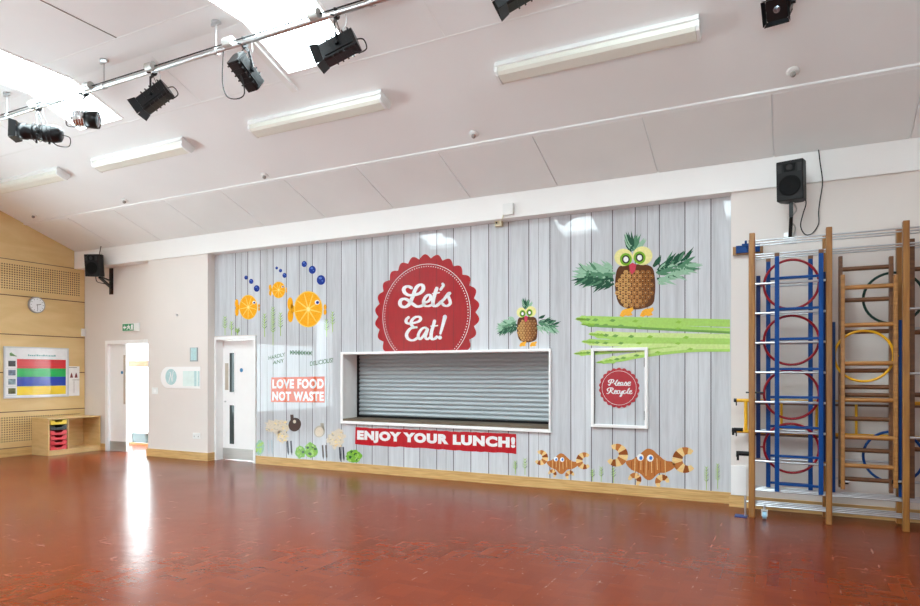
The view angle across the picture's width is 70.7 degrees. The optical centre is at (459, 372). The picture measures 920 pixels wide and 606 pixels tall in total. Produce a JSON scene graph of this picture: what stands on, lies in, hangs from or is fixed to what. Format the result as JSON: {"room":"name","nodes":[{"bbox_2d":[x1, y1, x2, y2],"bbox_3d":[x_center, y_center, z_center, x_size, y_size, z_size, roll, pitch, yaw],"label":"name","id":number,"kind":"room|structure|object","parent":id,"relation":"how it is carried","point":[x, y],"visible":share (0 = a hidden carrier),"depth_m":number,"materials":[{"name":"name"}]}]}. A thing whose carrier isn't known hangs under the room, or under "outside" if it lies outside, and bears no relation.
{"room":"school hall","nodes":[
{"label":"school hall","id":0,"kind":"room"},
{"bbox_2d":[0,211,84,448],"bbox_3d":[-9.555,-1.500,8.815,0.265,6.000,9.820,0,0,27],"label":"wall","id":1,"kind":"structure","parent":0,"point":[32,264],"depth_m":11.94,"materials":[{"name":"light birch timber"},{"name":"perforated light wood panels"}]},
{"bbox_2d":[0,446,31,457],"bbox_3d":[-8.428,1.427,10.733,0.030,0.145,4.560,0,0,27],"label":"baseboard","id":2,"kind":"structure","parent":1,"relation":"attached to","point":[11,452],"depth_m":11.61,"materials":[{"name":"brown wood"}]},
{"bbox_2d":[3,346,68,398],"bbox_3d":[-7.792,-0.002,11.948,0.026,0.924,1.152,0,0,27],"label":"display board","id":3,"kind":"object","parent":1,"relation":"attached to","point":[28,372],"visible":1,"depth_m":11.91,"materials":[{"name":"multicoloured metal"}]},
{"bbox_2d":[8,388,15,393],"bbox_3d":[-7.988,0.330,11.553,0.001,0.100,0.122,0,0,27],"label":"picture","id":4,"kind":"object","parent":3,"relation":"on","point":[10,390],"depth_m":11.55},
{"bbox_2d":[8,379,15,384],"bbox_3d":[-7.988,0.165,11.553,0.001,0.100,0.122,0,0,27],"label":"picture","id":5,"kind":"object","parent":3,"relation":"attached to","point":[10,381],"depth_m":11.55},
{"bbox_2d":[8,370,15,374],"bbox_3d":[-7.988,0.003,11.553,0.001,0.100,0.122,0,0,27],"label":"picture","id":6,"kind":"object","parent":3,"relation":"on","point":[10,372],"depth_m":11.55},
{"bbox_2d":[8,361,15,365],"bbox_3d":[-7.988,-0.159,11.553,0.001,0.100,0.122,0,0,27],"label":"picture","id":7,"kind":"object","parent":3,"relation":"attached to","point":[10,363],"depth_m":11.55},
{"bbox_2d":[28,297,44,312],"bbox_3d":[-7.793,-1.242,11.930,0.042,0.300,0.300,0,0,27],"label":"wall clock","id":8,"kind":"object","parent":1,"relation":"attached to","point":[35,304],"visible":1,"depth_m":11.91,"materials":[{"name":"white plastic"}]},
{"bbox_2d":[69,366,78,395],"bbox_3d":[-7.487,0.165,12.572,0.004,0.570,0.212,0,0,27],"label":"paper notice","id":9,"kind":"object","parent":1,"relation":"attached to","point":[73,370],"visible":1,"depth_m":12.57,"materials":[{"name":"white paper"}]},
{"bbox_2d":[81,329,85,335],"bbox_3d":[-7.389,-0.785,12.712,0.050,0.150,0.070,0,0,27],"label":"sensor box","id":10,"kind":"object","parent":1,"relation":"attached to","point":[83,331],"visible":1,"depth_m":12.69,"materials":[{"name":"white plastic"}]},
{"bbox_2d":[0,0,919,251],"bbox_3d":[-1.974,-2.899,4.712,17.400,1.232,9.420,0,0,27],"label":"ceiling","id":11,"kind":"structure","parent":0,"point":[728,96],"depth_m":6.95,"materials":[{"name":"white paint"}]},
{"bbox_2d":[0,166,70,194],"bbox_3d":[-6.795,-2.987,10.170,1.894,0.169,0.230,0,0,27],"label":"fluorescent light","id":12,"kind":"object","parent":11,"relation":"attached to","point":[54,174],"visible":1,"depth_m":9.97,"materials":[{"name":"white plastic"}]},
{"bbox_2d":[0,48,122,130],"bbox_3d":[-5.680,-3.411,6.547,0.930,0.348,4.380,0,0,27],"label":"window","id":13,"kind":"structure","parent":11,"relation":"attached to","point":[11,83],"depth_m":8.13,"materials":[{"name":"white paint"}]},
{"bbox_2d":[90,137,194,172],"bbox_3d":[-4.408,-2.987,8.952,1.874,0.169,0.230,0,0,27],"label":"fluorescent light","id":14,"kind":"object","parent":11,"relation":"attached to","point":[176,146],"visible":1,"depth_m":8.83,"materials":[{"name":"white plastic"}]},
{"bbox_2d":[0,0,389,120],"bbox_3d":[-3.426,-3.320,6.927,12.000,0.331,0.123,0,0,27],"label":"bar","id":15,"kind":"object","parent":11,"relation":"hanging from","point":[315,15],"visible":0.98,"depth_m":6.49,"materials":[{"name":"metal"}]},
{"bbox_2d":[27,99,39,108],"bbox_3d":[-5.126,-3.220,7.779,0.115,0.096,0.096,0,0,27],"label":"socket","id":16,"kind":"object","parent":15,"relation":"attached to","point":[33,103],"depth_m":7.75,"materials":[{"name":"white plastic"}]},
{"bbox_2d":[8,108,70,146],"bbox_3d":[-5.011,-2.982,7.758,0.624,0.519,0.268,0,0,-14],"label":"lantern","id":17,"kind":"object","parent":15,"relation":"hanging from","point":[18,132],"visible":0.99,"depth_m":7.69,"materials":[{"name":"black paint"}]},
{"bbox_2d":[66,93,100,128],"bbox_3d":[-4.291,-3.007,7.371,0.336,0.469,0.238,0,0,-11],"label":"lantern","id":18,"kind":"object","parent":15,"relation":"hanging from","point":[80,118],"visible":1,"depth_m":7.31,"materials":[{"name":"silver metal"}]},
{"bbox_2d":[83,110,100,128],"bbox_3d":[-4.193,-2.881,7.391,0.136,0.195,0.190,0,0,-11],"label":"hood","id":19,"kind":"object","parent":18,"relation":"attached to","point":[91,119],"depth_m":7.33,"materials":[{"name":"black paint"}]},
{"bbox_2d":[82,81,93,91],"bbox_3d":[-4.192,-3.220,7.303,0.115,0.096,0.096,0,0,27],"label":"socket","id":20,"kind":"object","parent":15,"relation":"attached to","point":[88,86],"depth_m":7.27,"materials":[{"name":"white plastic"}]},
{"bbox_2d":[143,61,156,71],"bbox_3d":[-3.268,-3.220,6.831,0.115,0.096,0.096,0,0,27],"label":"socket","id":21,"kind":"object","parent":15,"relation":"attached to","point":[150,66],"depth_m":6.80,"materials":[{"name":"white plastic"}]},
{"bbox_2d":[127,71,177,120],"bbox_3d":[-3.227,-2.965,6.840,0.488,0.553,0.238,0,0,1],"label":"lantern","id":22,"kind":"object","parent":15,"relation":"hanging from","point":[157,95],"visible":1,"depth_m":6.76,"materials":[{"name":"black paint"}]},
{"bbox_2d":[221,36,235,47],"bbox_3d":[-2.261,-3.220,6.318,0.115,0.096,0.096,0,0,27],"label":"socket","id":23,"kind":"object","parent":15,"relation":"attached to","point":[229,41],"depth_m":6.29,"materials":[{"name":"white plastic"}]},
{"bbox_2d":[222,37,263,99],"bbox_3d":[-2.152,-2.948,6.295,0.430,0.587,0.358,0,0,27],"label":"lantern","id":24,"kind":"object","parent":15,"relation":"hanging from","point":[242,66],"visible":0.98,"depth_m":6.21,"materials":[{"name":"black paint"}]},
{"bbox_2d":[307,7,321,21],"bbox_3d":[-1.313,-3.220,5.834,0.115,0.096,0.096,0,0,27],"label":"socket","id":25,"kind":"object","parent":15,"relation":"attached to","point":[313,15],"depth_m":5.81,"materials":[{"name":"white plastic"}]},
{"bbox_2d":[308,7,366,73],"bbox_3d":[-1.071,-2.969,5.741,0.500,0.545,0.238,0,0,9],"label":"lantern","id":26,"kind":"object","parent":15,"relation":"hanging from","point":[345,44],"visible":0.97,"depth_m":5.68,"materials":[{"name":"black paint"}]},
{"bbox_2d":[491,0,532,20],"bbox_3d":[0.473,-2.994,4.954,0.500,0.495,0.238,0,0,12],"label":"lantern","id":27,"kind":"object","parent":15,"relation":"hanging from","point":[503,8],"visible":1,"depth_m":4.97,"materials":[{"name":"black paint"}]},
{"bbox_2d":[261,173,268,178],"bbox_3d":[-2.706,-2.720,8.986,0.110,0.078,0.107,0,0,27],"label":"smoke detector","id":28,"kind":"object","parent":11,"relation":"attached to","point":[264,175],"visible":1,"depth_m":8.96,"materials":[{"name":"white plastic"}]},
{"bbox_2d":[245,37,297,92],"bbox_3d":[-2.010,-3.285,6.931,0.080,0.296,0.720,0,0,27],"label":"trim","id":29,"kind":"structure","parent":11,"relation":"attached to","point":[260,52],"depth_m":6.94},
{"bbox_2d":[205,0,358,73],"bbox_3d":[-2.442,-3.411,4.895,0.960,0.348,4.380,0,0,27],"label":"window","id":30,"kind":"structure","parent":11,"relation":"attached to","point":[226,7],"depth_m":6.67,"materials":[{"name":"white paint"}]},
{"bbox_2d":[247,89,390,138],"bbox_3d":[-1.678,-2.987,7.559,1.944,0.169,0.230,0,0,27],"label":"fluorescent light","id":31,"kind":"object","parent":11,"relation":"attached to","point":[374,101],"visible":1,"depth_m":7.44,"materials":[{"name":"white plastic"}]},
{"bbox_2d":[469,130,478,138],"bbox_3d":[0.161,-2.737,7.472,0.110,0.078,0.107,0,0,27],"label":"smoke detector","id":32,"kind":"object","parent":11,"relation":"attached to","point":[473,133],"visible":1,"depth_m":7.44,"materials":[{"name":"white plastic"}]},
{"bbox_2d":[494,14,701,84],"bbox_3d":[1.239,-2.987,6.071,1.914,0.169,0.230,0,0,27],"label":"fluorescent light","id":33,"kind":"object","parent":11,"relation":"attached to","point":[685,30],"visible":1,"depth_m":5.96,"materials":[{"name":"white plastic"}]},
{"bbox_2d":[786,66,799,76],"bbox_3d":[3.058,-2.750,5.952,0.110,0.078,0.107,0,0,27],"label":"smoke detector","id":34,"kind":"object","parent":11,"relation":"attached to","point":[792,71],"visible":1,"depth_m":5.92,"materials":[{"name":"white plastic"}]},
{"bbox_2d":[800,150,822,235],"bbox_3d":[3.687,-1.906,6.793,0.214,0.894,0.220,0,0,27],"label":"cable","id":35,"kind":"object","parent":11,"relation":"hanging from","point":[818,150],"visible":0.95,"depth_m":6.84,"materials":[{"name":"black rubber"}]},
{"bbox_2d":[0,444,919,605],"bbox_3d":[-1.611,1.550,5.425,17.200,0.100,11.000,0,0,27],"label":"floor","id":36,"kind":"structure","parent":0,"point":[131,527],"depth_m":5.79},
{"bbox_2d":[32,415,100,455],"bbox_3d":[-7.382,1.165,12.178,0.512,0.670,0.993,0,0,27],"label":"storage unit","id":37,"kind":"object","parent":36,"relation":"on","point":[83,434],"visible":0.88,"depth_m":12.23,"materials":[{"name":"brown wood"}]},
{"bbox_2d":[50,419,66,424],"bbox_3d":[-7.502,0.906,11.895,0.456,0.078,0.312,0,0,27],"label":"tray","id":38,"kind":"object","parent":37,"relation":"in","point":[56,421],"visible":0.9,"depth_m":11.86,"materials":[{"name":"yellow plastic"}]},
{"bbox_2d":[50,444,66,450],"bbox_3d":[-7.502,1.366,11.895,0.456,0.078,0.312,0,0,27],"label":"tray","id":39,"kind":"object","parent":37,"relation":"on","point":[62,446],"visible":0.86,"depth_m":11.86,"materials":[{"name":"red plastic"}]},
{"bbox_2d":[50,439,66,445],"bbox_3d":[-7.502,1.276,11.895,0.456,0.078,0.312,0,0,27],"label":"tray","id":40,"kind":"object","parent":37,"relation":"in","point":[52,442],"visible":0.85,"depth_m":11.84,"materials":[{"name":"red plastic"}]},
{"bbox_2d":[50,435,66,440],"bbox_3d":[-7.502,1.186,11.895,0.456,0.078,0.312,0,0,27],"label":"tray","id":41,"kind":"object","parent":37,"relation":"in","point":[52,437],"visible":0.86,"depth_m":11.84,"materials":[{"name":"red plastic"}]},
{"bbox_2d":[50,430,66,435],"bbox_3d":[-7.502,1.096,11.895,0.456,0.078,0.312,0,0,27],"label":"tray","id":42,"kind":"object","parent":37,"relation":"in","point":[52,432],"visible":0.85,"depth_m":11.84,"materials":[{"name":"red plastic"}]},
{"bbox_2d":[50,425,66,430],"bbox_3d":[-7.502,1.006,11.895,0.456,0.078,0.312,0,0,27],"label":"tray","id":43,"kind":"object","parent":37,"relation":"in","point":[52,427],"visible":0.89,"depth_m":11.86,"materials":[{"name":"black plastic"}]},
{"bbox_2d":[128,344,147,442],"bbox_3d":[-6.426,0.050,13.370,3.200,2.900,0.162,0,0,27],"label":"door","id":44,"kind":"structure","parent":36,"relation":"on","point":[133,436],"depth_m":13.60,"materials":[{"name":"white paint"}]},
{"bbox_2d":[128,442,147,445],"bbox_3d":[-6.450,1.478,13.322,3.200,0.045,0.030,0,0,27],"label":"baseboard","id":45,"kind":"structure","parent":44,"relation":"attached to","point":[132,443],"depth_m":13.42,"materials":[{"name":"brown wood"}]},
{"bbox_2d":[732,220,919,531],"bbox_3d":[3.919,0.025,6.498,2.219,2.950,0.561,0,0,27],"label":"climbing frame","id":46,"kind":"object","parent":36,"relation":"on","point":[902,514],"visible":0.92,"depth_m":6.42,"materials":[{"name":"brown wood"}]},
{"bbox_2d":[766,255,812,489],"bbox_3d":[3.396,0.003,6.687,0.432,2.388,0.046,0,0,27],"label":"ladder","id":47,"kind":"object","parent":46,"relation":"hanging from","point":[769,482],"visible":0.73,"depth_m":6.74,"materials":[{"name":"metal"}]},
{"bbox_2d":[756,259,825,473],"bbox_3d":[3.377,-0.064,6.607,0.651,2.196,0.040,0,0,27],"label":"frame","id":48,"kind":"object","parent":46,"relation":"attached to","point":[758,446],"visible":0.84,"depth_m":6.64,"materials":[{"name":"blue paint"}]},
{"bbox_2d":[775,249,823,494],"bbox_3d":[3.382,-0.002,6.470,0.433,2.413,0.046,0,0,27],"label":"ladder","id":49,"kind":"object","parent":46,"relation":"hanging from","point":[820,275],"visible":1,"depth_m":6.41,"materials":[{"name":"metal"}]},
{"bbox_2d":[734,398,919,441],"bbox_3d":[3.980,0.491,6.652,2.156,0.417,0.072,0,0,27],"label":"trestle","id":50,"kind":"object","parent":46,"relation":"attached to","point":[917,404],"visible":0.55,"depth_m":6.83,"materials":[{"name":"paint"}]},
{"bbox_2d":[838,256,893,493],"bbox_3d":[4.024,0.005,6.434,0.464,2.348,0.060,0,0,27],"label":"ladder","id":51,"kind":"object","parent":46,"relation":"hanging from","point":[890,266],"visible":0.75,"depth_m":6.39,"materials":[{"name":"brown wood"}]},
{"bbox_2d":[832,320,901,496],"bbox_3d":[4.008,0.347,6.391,0.612,1.711,0.040,0,0,27],"label":"frame","id":52,"kind":"object","parent":46,"relation":"attached to","point":[834,348],"visible":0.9,"depth_m":6.32,"materials":[{"name":"blue paint"}]},
{"bbox_2d":[839,275,901,489],"bbox_3d":[4.011,0.095,6.333,0.529,2.128,0.072,0,0,27],"label":"ladder","id":53,"kind":"object","parent":46,"relation":"hanging from","point":[894,285],"visible":0.99,"depth_m":6.33,"materials":[{"name":"brown wood"}]},
{"bbox_2d":[862,271,919,478],"bbox_3d":[4.257,-0.041,6.371,0.525,2.268,0.040,0,0,27],"label":"hoop","id":54,"kind":"object","parent":46,"relation":"attached to","point":[895,272],"visible":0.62,"depth_m":6.43,"materials":[{"name":"blue paint"}]},
{"bbox_2d":[910,238,919,498],"bbox_3d":[4.508,-0.039,6.187,0.364,2.502,0.060,0,0,27],"label":"ladder","id":55,"kind":"object","parent":46,"relation":"hanging from","point":[913,332],"visible":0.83,"depth_m":6.23,"materials":[{"name":"brown wood"}]},
{"bbox_2d":[85,171,919,509],"bbox_3d":[0.223,-0.500,9.019,17.400,4.000,0.570,0,0,27],"label":"wall","id":56,"kind":"structure","parent":0,"point":[151,294],"depth_m":7.10,"materials":[{"name":"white paint"}]},
{"bbox_2d":[84,254,112,294],"bbox_3d":[-6.723,-1.841,12.133,0.280,0.698,0.575,0,0,9],"label":"loudspeaker","id":57,"kind":"object","parent":56,"relation":"attached to","point":[94,263],"visible":1,"depth_m":11.90,"materials":[{"name":"black plastic"}]},
{"bbox_2d":[105,339,147,450],"bbox_3d":[-5.988,0.445,12.479,1.450,2.110,0.810,0,0,27],"label":"door","id":58,"kind":"structure","parent":56,"relation":"in","point":[116,351],"depth_m":12.36,"materials":[{"name":"white paint"}]},
{"bbox_2d":[122,323,139,331],"bbox_3d":[-6.157,-0.847,12.125,0.463,0.149,0.034,0,0,27],"label":"exit sign","id":59,"kind":"object","parent":56,"relation":"attached to","point":[128,326],"visible":1,"depth_m":12.10,"materials":[{"name":"white plastic"}]},
{"bbox_2d":[152,387,157,393],"bbox_3d":[-5.460,0.327,11.589,0.153,0.118,0.016,0,0,27],"label":"light switch","id":60,"kind":"object","parent":56,"relation":"attached to","point":[154,389],"visible":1,"depth_m":11.58,"materials":[{"name":"white paint"}]},
{"bbox_2d":[161,367,199,388],"bbox_3d":[-4.879,0.087,11.291,0.986,0.376,0.018,0,0,27],"label":"wall plaque","id":61,"kind":"object","parent":56,"relation":"attached to","point":[171,377],"visible":1,"depth_m":11.27,"materials":[{"name":"white paint"}]},
{"bbox_2d":[146,448,214,460],"bbox_3d":[-4.919,1.433,11.405,1.550,0.135,0.192,0,0,27],"label":"baseboard","id":62,"kind":"object","parent":56,"relation":"attached to","point":[189,455],"visible":1,"depth_m":11.26,"materials":[{"name":"brown wood"}]},
{"bbox_2d":[190,347,197,361],"bbox_3d":[-4.574,-0.309,11.138,0.183,0.238,0.014,0,0,27],"label":"notice","id":63,"kind":"object","parent":56,"relation":"attached to","point":[193,351],"visible":1,"depth_m":11.12,"materials":[{"name":"paper"}]},
{"bbox_2d":[193,433,199,438],"bbox_3d":[-4.518,1.087,11.111,0.175,0.099,0.013,0,0,27],"label":"wall socket","id":64,"kind":"object","parent":56,"relation":"attached to","point":[195,435],"visible":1,"depth_m":11.10,"materials":[{"name":"white plastic"}]},
{"bbox_2d":[214,336,256,462],"bbox_3d":[-3.748,0.445,10.989,0.945,2.110,0.210,0,0,27],"label":"door","id":65,"kind":"structure","parent":56,"relation":"in","point":[235,357],"depth_m":11.08,"materials":[{"name":"white paint"}]},
{"bbox_2d":[340,348,550,432],"bbox_3d":[-0.224,0.234,9.312,3.361,1.088,0.455,0,0,27],"label":"hatch","id":66,"kind":"object","parent":56,"relation":"attached to","point":[348,360],"visible":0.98,"depth_m":9.36,"materials":[{"name":"white paint"}]},
{"bbox_2d":[343,417,548,428],"bbox_3d":[-0.217,0.717,9.311,3.287,0.034,0.450,0,0,27],"label":"countertop","id":67,"kind":"structure","parent":66,"relation":"on","point":[363,419],"depth_m":9.07,"materials":[{"name":"grey wood"}]},
{"bbox_2d":[357,352,548,423],"bbox_3d":[-0.142,0.212,9.458,3.285,0.973,0.060,0,0,27],"label":"roller shutter","id":68,"kind":"object","parent":56,"relation":"attached to","point":[488,387],"visible":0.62,"depth_m":9.41,"materials":[{"name":"grey metal"}]},
{"bbox_2d":[215,196,730,491],"bbox_3d":[-0.570,-0.316,9.278,8.251,3.393,0.024,0,0,27],"label":"wall mural","id":69,"kind":"object","parent":56,"relation":"attached to","point":[657,278],"visible":1,"depth_m":8.53},
{"bbox_2d":[256,455,730,503],"bbox_3d":[-0.134,1.435,9.046,7.270,0.130,0.022,0,0,27],"label":"baseboard","id":70,"kind":"structure","parent":56,"relation":"attached to","point":[574,485],"depth_m":8.60,"materials":[{"name":"brown wood"}]},
{"bbox_2d":[74,137,919,269],"bbox_3d":[0.078,-2.186,8.845,17.100,0.342,0.208,0,0,27],"label":"beam","id":71,"kind":"structure","parent":56,"relation":"attached to","point":[897,156],"depth_m":8.21,"materials":[{"name":"white paint"}]},
{"bbox_2d":[495,215,503,226],"bbox_3d":[0.555,-2.048,8.584,0.111,0.200,0.271,0,0,-26],"label":"detector","id":72,"kind":"object","parent":56,"relation":"attached to","point":[497,223],"visible":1,"depth_m":8.63,"materials":[{"name":"beige plastic"}]},
{"bbox_2d":[503,203,513,215],"bbox_3d":[0.629,-2.119,8.413,0.144,0.146,0.060,0,0,27],"label":"junction box","id":73,"kind":"object","parent":56,"relation":"attached to","point":[508,208],"visible":1,"depth_m":8.39,"materials":[{"name":"white plastic"}]},
{"bbox_2d":[591,347,647,428],"bbox_3d":[1.956,0.188,7.967,0.696,0.984,0.052,0,0,27],"label":"sign","id":74,"kind":"object","parent":56,"relation":"attached to","point":[619,387],"visible":1,"depth_m":7.97,"materials":[{"name":"white paint"}]},
{"bbox_2d":[731,465,745,495],"bbox_3d":[3.103,1.202,7.221,0.155,0.325,0.016,0,0,27],"label":"box","id":75,"kind":"object","parent":56,"relation":"attached to","point":[738,473],"depth_m":7.21,"materials":[{"name":"white paint"}]},
{"bbox_2d":[776,158,806,243],"bbox_3d":[3.485,-1.781,6.769,0.258,0.787,0.475,0,0,36],"label":"loudspeaker","id":76,"kind":"object","parent":56,"relation":"attached to","point":[791,174],"visible":0.98,"depth_m":6.61,"materials":[{"name":"black plastic"}]},
{"bbox_2d":[729,495,919,522],"bbox_3d":[5.337,1.435,6.077,5.215,0.130,0.022,0,0,27],"label":"baseboard","id":77,"kind":"structure","parent":56,"relation":"attached to","point":[734,500],"depth_m":6.88,"materials":[{"name":"brown wood"}]},
{"bbox_3d":[2.673,-3.126,5.091,1.300,0.047,0.048,0,0,27],"label":"bar","id":78,"kind":"object","parent":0,"visible":0},
{"bbox_2d":[760,0,795,28],"bbox_3d":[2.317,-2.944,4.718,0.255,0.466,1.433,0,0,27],"label":"lantern","id":79,"kind":"object","parent":78,"relation":"hanging from","point":[774,12],"visible":1,"depth_m":5.07,"materials":[{"name":"black paint"}]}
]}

